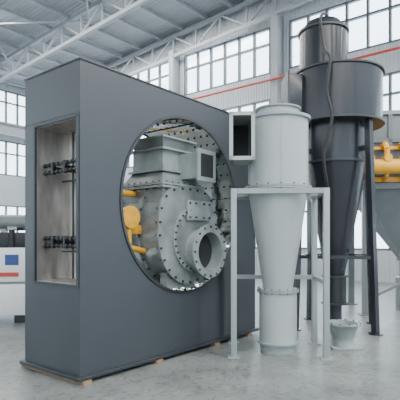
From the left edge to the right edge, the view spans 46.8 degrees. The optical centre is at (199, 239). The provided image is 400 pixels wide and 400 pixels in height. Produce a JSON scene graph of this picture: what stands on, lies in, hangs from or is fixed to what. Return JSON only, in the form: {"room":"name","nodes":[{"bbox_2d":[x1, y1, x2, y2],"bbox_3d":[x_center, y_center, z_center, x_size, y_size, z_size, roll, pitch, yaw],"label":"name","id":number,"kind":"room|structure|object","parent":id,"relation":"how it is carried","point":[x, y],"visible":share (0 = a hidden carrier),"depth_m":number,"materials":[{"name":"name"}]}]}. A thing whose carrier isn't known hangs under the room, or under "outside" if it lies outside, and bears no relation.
{"room":"workshop","nodes":[
{"label":"workshop","id":0,"kind":"room"},
{"bbox_2d":[0,83,24,205],"bbox_3d":[-21.283,-4.150,18.414,0.251,11.500,34.000,0,0,39],"label":"wall","id":1,"kind":"structure","parent":0,"point":[12,188],"depth_m":29.69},
{"bbox_2d":[0,89,24,231],"bbox_3d":[-21.244,-4.550,18.382,0.158,9.900,33.090,0,0,39],"label":"window","id":2,"kind":"structure","parent":1,"relation":"in","point":[17,105],"depth_m":29.88,"materials":[{"name":"glass"}]},
{"bbox_2d":[0,0,245,88],"bbox_3d":[-4.826,-10.590,5.168,42.600,1.420,34.600,0,0,39],"label":"ceiling","id":3,"kind":"structure","parent":0,"point":[171,10],"depth_m":22.83,"materials":[{"name":"grey metal"}]},
{"bbox_2d":[0,0,312,137],"bbox_3d":[-4.826,-4.780,5.168,42.000,12.760,34.001,0,0,39],"label":"roof truss","id":4,"kind":"object","parent":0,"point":[8,129],"visible":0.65,"depth_m":22.11,"materials":[{"name":"metal"}]},
{"bbox_2d":[0,279,399,399],"bbox_3d":[-4.826,1.700,5.168,42.000,0.200,34.000,0,0,39],"label":"floor","id":5,"kind":"structure","parent":0,"point":[372,372],"depth_m":5.58,"materials":[{"name":"grey concrete"}]},
{"bbox_2d":[0,215,24,322],"bbox_3d":[-4.932,0.250,9.162,3.200,2.700,1.030,0,0,-8],"label":"machine","id":6,"kind":"object","parent":5,"relation":"on","point":[12,243],"visible":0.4,"depth_m":8.87,"materials":[{"name":"white paint"}]},
{"bbox_2d":[22,333,251,385],"bbox_3d":[-0.696,1.578,6.782,1.270,0.044,3.410,0,0,39],"label":"bearer","id":7,"kind":"object","parent":5,"relation":"on","point":[87,382],"visible":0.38,"depth_m":5.57,"materials":[{"name":"brown wood"}]},
{"bbox_2d":[19,57,258,381],"bbox_3d":[-0.626,-0.233,6.861,1.220,3.575,3.720,0,0,39],"label":"machine housing","id":8,"kind":"object","parent":7,"relation":"on","point":[92,310],"visible":0.71,"depth_m":5.67,"materials":[{"name":"paint"}]},
{"bbox_2d":[123,134,225,288],"bbox_3d":[-0.533,-0.383,6.624,1.182,2.105,1.628,0,0,39],"label":"centrifugal blower","id":9,"kind":"object","parent":8,"relation":"on","point":[173,232],"visible":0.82,"depth_m":6.42,"materials":[{"name":"grey paint"}]},
{"bbox_2d":[228,103,333,360],"bbox_3d":[1.106,-0.145,6.646,1.400,3.490,1.170,0,0,4],"label":"cyclone dust separator","id":10,"kind":"object","parent":5,"relation":"on","point":[272,141],"visible":1,"depth_m":6.40,"materials":[{"name":"grey paint"}]},
{"bbox_2d":[281,12,384,335],"bbox_3d":[2.489,-1.245,8.543,1.878,5.690,1.881,0,0,0],"label":"cyclone separator","id":11,"kind":"object","parent":5,"relation":"on","point":[342,96],"visible":0.85,"depth_m":8.07,"materials":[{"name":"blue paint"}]},
{"bbox_2d":[330,318,362,349],"bbox_3d":[2.150,1.413,6.950,0.560,0.375,0.560,0,0,-5],"label":"hopper","id":12,"kind":"object","parent":5,"relation":"on","point":[343,331],"visible":0.84,"depth_m":6.80,"materials":[{"name":"grey paint"}]},
{"bbox_2d":[348,110,399,315],"bbox_3d":[4.721,-0.565,10.342,2.640,4.330,2.440,0,0,8],"label":"collector","id":13,"kind":"object","parent":5,"relation":"on","point":[386,139],"visible":0.53,"depth_m":9.84,"materials":[{"name":"grey paint"}]},
{"bbox_2d":[112,0,399,282],"bbox_3d":[5.912,-4.850,18.509,42.000,12.900,0.256,0,0,39],"label":"wall","id":14,"kind":"structure","parent":0,"point":[388,266],"depth_m":20.97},
{"bbox_2d":[127,0,399,250],"bbox_3d":[5.880,-4.550,18.470,41.090,9.900,0.152,0,0,39],"label":"window","id":15,"kind":"structure","parent":14,"relation":"in","point":[390,7],"depth_m":20.80,"materials":[{"name":"glass"}]},
{"bbox_2d":[192,46,399,98],"bbox_3d":[5.652,-6.900,17.787,39.500,0.100,0.100,0,0,39],"label":"pipe","id":16,"kind":"object","parent":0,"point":[398,47],"visible":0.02,"depth_m":19.82,"materials":[{"name":"red metal"}]}
]}

